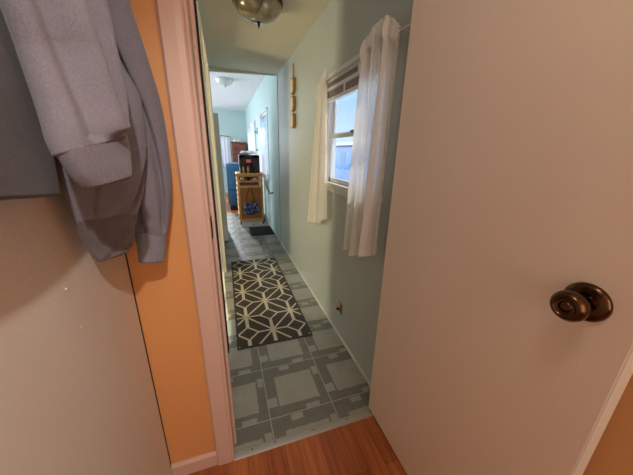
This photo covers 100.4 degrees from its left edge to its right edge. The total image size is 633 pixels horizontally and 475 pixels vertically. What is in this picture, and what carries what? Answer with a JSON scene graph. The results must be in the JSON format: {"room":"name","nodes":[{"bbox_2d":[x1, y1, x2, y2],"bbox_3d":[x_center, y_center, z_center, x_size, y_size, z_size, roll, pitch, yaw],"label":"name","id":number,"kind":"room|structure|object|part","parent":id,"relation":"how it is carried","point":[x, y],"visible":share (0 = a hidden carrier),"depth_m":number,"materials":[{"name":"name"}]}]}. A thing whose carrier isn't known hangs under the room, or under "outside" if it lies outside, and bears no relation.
{"room":"bedroom","nodes":[
{"label":"bedroom","id":0,"kind":"room"},
{"bbox_2d":[0,181,171,474],"bbox_3d":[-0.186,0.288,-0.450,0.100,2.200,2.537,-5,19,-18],"label":"door","id":1,"kind":"structure","parent":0,"point":[75,400],"depth_m":0.47,"materials":[{"name":"white wood"}]},
{"bbox_2d":[126,0,215,463],"bbox_3d":[-0.024,-0.157,0.938,1.338,2.200,0.110,-5,19,-18],"label":"wall","id":2,"kind":"structure","parent":0,"point":[164,291],"depth_m":0.86,"materials":[{"name":"orange paint"}]},
{"bbox_2d":[125,253,170,464],"bbox_3d":[-0.552,-0.063,0.723,0.014,2.130,0.016,-5,19,-18],"label":"trim","id":3,"kind":"structure","parent":2,"relation":"attached to","point":[125,253],"depth_m":0.86,"materials":[{"name":"wood"}]},
{"bbox_2d":[171,450,217,474],"bbox_3d":[-0.488,0.913,1.061,0.164,0.068,0.012,-5,19,-18],"label":"baseboard","id":4,"kind":"structure","parent":2,"relation":"attached to","point":[191,465],"depth_m":1.05,"materials":[{"name":"paint"}]},
{"bbox_2d":[155,0,236,465],"bbox_3d":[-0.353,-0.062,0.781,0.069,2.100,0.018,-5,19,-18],"label":"trim","id":5,"kind":"structure","parent":2,"relation":"attached to","point":[172,15],"depth_m":0.76,"materials":[{"name":"paint"}]},
{"bbox_2d":[210,216,213,238],"bbox_3d":[-0.331,-0.032,0.834,0.004,0.068,0.036,-5,19,-18],"label":"strike plate","id":6,"kind":"object","parent":2,"relation":"attached to","point":[211,216],"visible":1,"depth_m":0.82,"materials":[{"name":"metal"}]},
{"bbox_2d":[234,409,373,460],"bbox_3d":[-0.014,0.902,1.231,0.709,0.006,0.036,-5,19,-18],"label":"trim","id":7,"kind":"structure","parent":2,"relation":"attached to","point":[265,446],"depth_m":1.21,"materials":[{"name":"silver metal"}]},
{"bbox_2d":[368,0,632,474],"bbox_3d":[0.393,0.006,0.721,0.114,2.018,0.712,-5,19,-18],"label":"door","id":8,"kind":"structure","parent":2,"relation":"in","point":[504,342],"depth_m":0.60,"materials":[{"name":"paint"}]},
{"bbox_3d":[0.453,0.119,0.465,0.052,0.055,0.055,-5,19,-18],"label":"knob","id":9,"kind":"part","parent":8,"relation":"part of","materials":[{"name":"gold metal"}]},
{"bbox_2d":[196,0,225,272],"bbox_3d":[-0.842,-0.540,2.048,0.090,2.208,2.638,-5,19,-18],"label":"wall","id":10,"kind":"structure","parent":0,"point":[196,0],"depth_m":2.52,"materials":[{"name":"paint"}]},
{"bbox_2d":[196,1,227,319],"bbox_3d":[-0.809,-0.452,2.131,0.013,1.990,0.940,-5,19,-18],"label":"trim","id":11,"kind":"structure","parent":10,"relation":"attached to","point":[201,34],"depth_m":1.79,"materials":[{"name":"white wood"}]},
{"bbox_2d":[194,0,229,353],"bbox_3d":[-0.345,-0.283,0.834,0.014,1.570,0.032,-5,19,-18],"label":"trim","id":12,"kind":"structure","parent":10,"relation":"attached to","point":[195,6],"depth_m":0.83,"materials":[{"name":"white wood"}]},
{"bbox_2d":[209,67,276,75],"bbox_3d":[-0.877,-2.019,3.005,0.848,0.295,0.030,-5,19,-18],"label":"trim","id":13,"kind":"structure","parent":10,"relation":"attached to","point":[210,68],"depth_m":3.01,"materials":[{"name":"white wood"}]},
{"bbox_2d":[213,109,246,192],"bbox_3d":[-3.566,-2.438,7.376,3.403,2.413,0.100,-5,19,-18],"label":"wall","id":14,"kind":"structure","parent":0,"point":[232,123],"depth_m":7.50,"materials":[{"name":"teal paint"}]},
{"bbox_2d":[220,135,230,166],"bbox_3d":[-2.808,-2.446,7.536,0.742,0.925,0.032,-5,19,-18],"label":"drape","id":15,"kind":"object","parent":14,"relation":"hanging from","point":[225,141],"visible":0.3,"depth_m":7.58,"materials":[{"name":"fabric"}]},
{"bbox_2d":[209,72,264,110],"bbox_3d":[-2.813,-2.790,4.830,3.503,0.060,4.949,-5,19,-18],"label":"ceiling","id":16,"kind":"structure","parent":0,"point":[236,96],"depth_m":5.00,"materials":[{"name":"white paint"}]},
{"bbox_2d":[215,77,233,87],"bbox_3d":[-1.465,-2.462,4.222,0.286,0.129,0.286,-5,19,-18],"label":"ceiling light","id":17,"kind":"object","parent":16,"relation":"attached to","point":[224,81],"visible":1,"depth_m":4.13,"materials":[{"name":"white glass"}]},
{"bbox_3d":[-1.464,-2.511,4.206,0.286,0.026,0.286,-5,19,-18],"label":"ceiling plate","id":18,"kind":"part","parent":17,"relation":"part of","materials":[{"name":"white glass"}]},
{"bbox_2d":[198,0,330,74],"bbox_3d":[-1.226,-1.492,1.601,2.703,0.060,2.648,-5,19,-18],"label":"ceiling","id":19,"kind":"structure","parent":0,"point":[232,42],"depth_m":2.08,"materials":[{"name":"white paint"}]},
{"bbox_2d":[232,0,282,28],"bbox_3d":[-0.358,-1.370,1.625,0.306,0.146,0.306,-5,19,-18],"label":"ceiling light","id":20,"kind":"object","parent":19,"relation":"attached to","point":[258,12],"visible":1,"depth_m":1.56,"materials":[{"name":"beige glass"}]},
{"bbox_3d":[-0.357,-1.427,1.606,0.306,0.026,0.306,-5,19,-18],"label":"ceiling plate","id":21,"kind":"part","parent":20,"relation":"part of","materials":[{"name":"gold metal"}]},
{"bbox_2d":[188,193,406,474],"bbox_3d":[-0.856,0.163,3.558,1.338,0.060,10.250,-5,19,-18],"label":"floor","id":22,"kind":"structure","parent":0,"point":[280,389],"depth_m":1.41,"materials":[{"name":"tile"}]},
{"bbox_2d":[231,142,246,162],"bbox_3d":[-2.210,-1.984,7.631,0.410,1.455,0.498,-5,19,-18],"label":"dresser","id":23,"kind":"object","parent":22,"relation":"on","point":[236,147],"visible":0.3,"depth_m":7.26,"materials":[{"name":"brown wood"}]},
{"bbox_3d":[-2.135,-2.187,7.350,0.350,0.245,0.020,-5,19,-18],"label":"drawer","id":24,"kind":"part","parent":23,"relation":"part of","materials":[{"name":"brown wood"}]},
{"bbox_3d":[-2.129,-2.436,7.269,0.350,0.245,0.020,-5,19,-18],"label":"drawer","id":25,"kind":"part","parent":23,"relation":"part of","materials":[{"name":"brown wood"}]},
{"bbox_2d":[226,162,255,209],"bbox_3d":[-1.687,-1.165,5.877,0.565,1.000,0.895,-5,19,-18],"label":"cabinet","id":26,"kind":"object","parent":22,"relation":"on","point":[231,167],"visible":0.4,"depth_m":5.45,"materials":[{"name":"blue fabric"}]},
{"bbox_2d":[235,171,263,224],"bbox_3d":[-1.185,-0.710,4.703,0.445,0.880,0.430,-5,19,-18],"label":"kitchen cart","id":27,"kind":"object","parent":22,"relation":"on","point":[242,191],"visible":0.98,"depth_m":4.53,"materials":[{"name":"brown wood"}]},
{"bbox_3d":[-1.307,-0.655,4.475,0.035,0.810,0.035,-5,19,-18],"label":"post","id":28,"kind":"part","parent":27,"relation":"part of","materials":[{"name":"brown wood"}]},
{"bbox_3d":[-1.234,-1.054,4.766,0.345,0.215,0.010,-5,19,-18],"label":"panel","id":29,"kind":"part","parent":27,"relation":"part of","materials":[{"name":"brown wood"}]},
{"bbox_2d":[238,155,259,172],"bbox_3d":[-1.164,-1.274,4.545,0.335,0.289,0.240,-5,19,-18],"label":"coffee machine","id":30,"kind":"object","parent":27,"relation":"on","point":[243,160],"visible":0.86,"depth_m":4.45,"materials":[{"name":"black plastic"}]},
{"bbox_2d":[240,151,255,153],"bbox_3d":[-1.166,-1.444,4.482,0.279,0.061,0.192,-5,19,-18],"label":"paper bag","id":31,"kind":"object","parent":30,"relation":"on","point":[241,152],"visible":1,"depth_m":4.42,"materials":[{"name":"white paper"}]},
{"bbox_3d":[-1.116,-1.034,4.411,0.345,0.030,0.016,-5,19,-18],"label":"rail","id":32,"kind":"part","parent":27,"relation":"part of","materials":[{"name":"brown wood"}]},
{"bbox_2d":[239,179,260,181],"bbox_3d":[-1.179,-0.999,4.611,0.395,0.017,0.396,-5,19,-18],"label":"shelf","id":33,"kind":"object","parent":27,"relation":"attached to","point":[245,180],"depth_m":4.48,"materials":[{"name":"brown wood"}]},
{"bbox_3d":[-1.120,-0.860,4.465,0.345,0.035,0.016,-5,19,-18],"label":"rail","id":34,"kind":"part","parent":27,"relation":"part of","materials":[{"name":"brown wood"}]},
{"bbox_3d":[-1.129,-0.592,4.562,0.349,0.545,0.012,-5,19,-18],"label":"panel","id":35,"kind":"part","parent":27,"relation":"part of","materials":[{"name":"brown wood"}]},
{"bbox_2d":[244,188,258,214],"bbox_3d":[-1.121,-0.619,4.505,0.252,0.480,0.063,-5,19,-18],"label":"tote bag","id":36,"kind":"object","parent":27,"relation":"hanging from","point":[249,209],"visible":1,"depth_m":4.52,"materials":[{"name":"blue fabric"}]},
{"bbox_3d":[-1.133,-0.311,4.644,0.345,0.050,0.018,-5,19,-18],"label":"rail","id":37,"kind":"part","parent":27,"relation":"part of","materials":[{"name":"brown wood"}]},
{"bbox_3d":[-0.947,-0.684,4.593,0.035,0.810,0.035,-5,19,-18],"label":"post","id":38,"kind":"part","parent":27,"relation":"part of","materials":[{"name":"brown wood"}]},
{"bbox_2d":[248,226,274,235],"bbox_3d":[-0.900,-0.113,4.291,0.367,0.011,0.500,-5,19,-18],"label":"door mat","id":39,"kind":"object","parent":22,"relation":"on","point":[261,230],"visible":1,"depth_m":4.25,"materials":[{"name":"rubber"}]},
{"bbox_2d":[263,173,266,223],"bbox_3d":[-0.879,-0.652,4.539,0.032,0.885,0.077,-5,19,-18],"label":"stick","id":40,"kind":"object","parent":22,"relation":"on","point":[263,173],"visible":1,"depth_m":4.54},
{"bbox_2d":[231,258,312,349],"bbox_3d":[-0.509,0.489,2.466,0.515,0.008,1.495,-5,19,-18],"label":"runner rug","id":41,"kind":"object","parent":22,"relation":"on","point":[267,311],"visible":1,"depth_m":2.19,"materials":[{"name":"black fabric"}]},
{"bbox_2d":[245,0,412,382],"bbox_3d":[-0.798,-1.431,4.469,0.120,2.413,7.497,-5,19,-18],"label":"wall","id":42,"kind":"structure","parent":0,"point":[337,35],"depth_m":1.88,"materials":[{"name":"green paint"}]},
{"bbox_2d":[248,120,256,154],"bbox_3d":[-1.523,-2.133,6.340,0.078,1.128,1.520,-5,19,-18],"label":"window","id":43,"kind":"structure","parent":42,"relation":"in","point":[249,129],"depth_m":5.66,"materials":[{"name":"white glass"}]},
{"bbox_2d":[247,130,251,154],"bbox_3d":[-1.707,-2.215,6.776,0.047,0.967,0.769,-5,19,-18],"label":"lace curtain","id":44,"kind":"object","parent":43,"relation":"hanging from","point":[248,132],"visible":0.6,"depth_m":6.68,"materials":[{"name":"white fabric"}]},
{"bbox_2d":[250,121,255,154],"bbox_3d":[-1.418,-2.003,5.948,0.046,1.087,0.769,-5,19,-18],"label":"lace curtain","id":45,"kind":"object","parent":42,"relation":"hanging from","point":[252,123],"visible":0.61,"depth_m":5.88,"materials":[{"name":"white fabric"}]},
{"bbox_2d":[260,107,269,179],"bbox_3d":[-0.899,-1.598,4.571,0.078,1.068,1.020,-5,19,-18],"label":"window","id":46,"kind":"structure","parent":42,"relation":"in","point":[264,112],"depth_m":4.22,"materials":[{"name":"white wood"}]},
{"bbox_2d":[257,113,261,171],"bbox_3d":[-1.045,-1.698,4.886,0.048,1.077,0.439,-5,19,-18],"label":"lace curtain","id":47,"kind":"object","parent":46,"relation":"hanging from","point":[258,115],"visible":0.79,"depth_m":4.84,"materials":[{"name":"white fabric"}]},
{"bbox_2d":[260,126,267,179],"bbox_3d":[-0.877,-1.405,4.448,0.046,0.837,0.629,-5,19,-18],"label":"lace curtain","id":48,"kind":"object","parent":46,"relation":"hanging from","point":[263,131],"visible":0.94,"depth_m":4.38,"materials":[{"name":"white fabric"}]},
{"bbox_2d":[277,75,280,241],"bbox_3d":[-0.493,-0.936,3.461,0.007,2.108,0.025,-5,19,-18],"label":"trim","id":49,"kind":"structure","parent":42,"relation":"attached to","point":[277,75],"depth_m":3.40,"materials":[{"name":"white wood"}]},
{"bbox_2d":[290,63,295,128],"bbox_3d":[-0.224,-1.331,2.492,0.028,0.553,0.110,-5,19,-18],"label":"plaque hanging","id":50,"kind":"object","parent":42,"relation":"attached to","point":[293,80],"visible":1,"depth_m":2.48,"materials":[{"name":"brown wood"}]},
{"bbox_2d":[267,220,370,387],"bbox_3d":[-0.495,0.081,3.717,0.009,0.015,5.047,-5,19,-18],"label":"baseboard","id":51,"kind":"structure","parent":42,"relation":"attached to","point":[318,302],"depth_m":1.99,"materials":[{"name":"paint"}]},
{"bbox_2d":[335,300,342,314],"bbox_3d":[0.148,0.479,1.822,0.029,0.084,0.086,-5,19,-18],"label":"wall jack","id":52,"kind":"object","parent":42,"relation":"attached to","point":[338,304],"visible":1,"depth_m":1.81,"materials":[{"name":"beige plastic"}]},
{"bbox_2d":[327,60,383,209],"bbox_3d":[0.202,-0.577,1.467,0.078,0.708,0.765,-5,19,-18],"label":"window","id":53,"kind":"structure","parent":42,"relation":"in","point":[332,108],"depth_m":1.73,"materials":[{"name":"white wood"}]},
{"bbox_3d":[0.226,-0.731,1.425,0.016,0.336,0.651,-5,19,-18],"label":"sash","id":54,"kind":"part","parent":53,"relation":"part of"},
{"bbox_3d":[0.202,-0.443,1.512,0.016,0.300,0.651,-5,19,-18],"label":"sash","id":55,"kind":"part","parent":53,"relation":"part of","materials":[{"name":"white wood"}]},
{"bbox_2d":[327,53,359,102],"bbox_3d":[0.190,-0.843,1.377,0.032,0.155,0.710,-5,19,-18],"label":"window blind","id":56,"kind":"object","parent":53,"relation":"attached to","point":[345,83],"visible":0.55,"depth_m":1.45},
{"bbox_3d":[0.189,-0.801,1.391,0.028,0.065,0.700,-5,19,-18],"label":"rail","id":57,"kind":"part","parent":56,"relation":"part of","materials":[{"name":"brown wood"}]},
{"bbox_3d":[0.191,-0.838,1.379,0.026,0.021,0.700,-5,19,-18],"label":"rail","id":58,"kind":"part","parent":56,"relation":"part of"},
{"bbox_3d":[0.195,-0.270,1.567,0.078,0.062,0.765,-5,19,-18],"label":"sill","id":59,"kind":"part","parent":53,"relation":"part of","materials":[{"name":"white wood"}]},
{"bbox_2d":[326,24,410,80],"bbox_3d":[0.185,-0.883,1.357,0.038,0.019,0.977,-5,19,-18],"label":"curtain rod","id":60,"kind":"object","parent":42,"relation":"attached to","point":[408,25],"visible":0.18,"depth_m":1.32,"materials":[{"name":"white metal"}]},
{"bbox_2d":[308,69,326,222],"bbox_3d":[0.005,-0.587,1.911,0.038,1.050,0.455,-5,19,-18],"label":"sheer curtain","id":61,"kind":"object","parent":60,"relation":"hanging from","point":[317,210],"visible":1,"depth_m":1.85,"materials":[{"name":"white fabric"}]},
{"bbox_2d":[343,15,400,256],"bbox_3d":[0.230,-0.378,1.235,0.083,1.036,0.392,-5,19,-18],"label":"sheer curtain","id":62,"kind":"object","parent":60,"relation":"hanging from","point":[377,63],"visible":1,"depth_m":1.17,"materials":[{"name":"white fabric"}]},
{"bbox_2d":[583,374,632,474],"bbox_3d":[0.920,0.197,-0.085,0.100,2.200,2.543,-5,19,-18],"label":"wall","id":63,"kind":"structure","parent":0,"point":[613,453],"depth_m":0.58,"materials":[{"name":"orange paint"}]},
{"bbox_3d":[-3.273,-0.516,5.477,2.480,0.060,4.850,-5,19,-18],"label":"floor","id":64,"kind":"structure","parent":0,"visible":0},
{"bbox_2d":[213,113,228,241],"bbox_3d":[-1.660,-0.801,3.670,0.698,1.668,0.700,-5,19,-18],"label":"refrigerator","id":65,"kind":"object","parent":64,"relation":"on","point":[215,115],"visible":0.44,"depth_m":3.44,"materials":[{"name":"metal"}]},
{"label":"outside","id":66,"kind":"structure","parent":0,"visible":0},
{"bbox_3d":[16.422,-2.796,16.021,38.500,0.120,60.000,-5,19,-18],"label":"ground","id":67,"kind":"structure","parent":66,"visible":0},
{"bbox_2d":[335,168,349,180],"bbox_3d":[1.718,-1.293,8.089,0.080,1.237,6.225,-5,19,-18],"label":"fence","id":68,"kind":"object","parent":67,"relation":"on","point":[340,174],"visible":0.09,"depth_m":9.94,"materials":[{"name":"blue"}]},
{"bbox_2d":[335,142,352,169],"bbox_3d":[5.397,-8.602,27.913,7.700,3.100,28.700,-5,19,-18],"label":"house","id":69,"kind":"structure","parent":67,"relation":"on","point":[343,149],"depth_m":25.65,"materials":[{"name":"blue"}]},
{"bbox_2d":[343,163,350,170],"bbox_3d":[2.718,-2.318,10.642,1.780,1.660,4.791,-5,19,-18],"label":"parked car","id":70,"kind":"object","parent":67,"relation":"on","point":[347,168],"visible":0.02,"depth_m":11.68,"materials":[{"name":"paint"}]},
{"bbox_3d":[-0.329,-0.615,-0.015,0.040,0.076,1.050,-5,19,-18],"label":"coat rack","id":71,"kind":"object","parent":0,"visible":0},
{"bbox_2d":[0,0,131,199],"bbox_3d":[-0.286,-0.262,0.034,0.139,0.604,0.757,-1,18,-9],"label":"jacket","id":72,"kind":"object","parent":71,"relation":"hanging from","point":[63,91],"visible":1,"depth_m":0.32,"materials":[{"name":"grey fabric"}]},
{"bbox_2d":[54,0,171,262],"bbox_3d":[-0.412,-0.301,0.508,0.147,0.825,0.258,-3,18,-12],"label":"sweatshirt","id":73,"kind":"object","parent":71,"relation":"hanging from","point":[107,219],"visible":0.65,"depth_m":0.54,"materials":[{"name":"fabric"}]}
]}

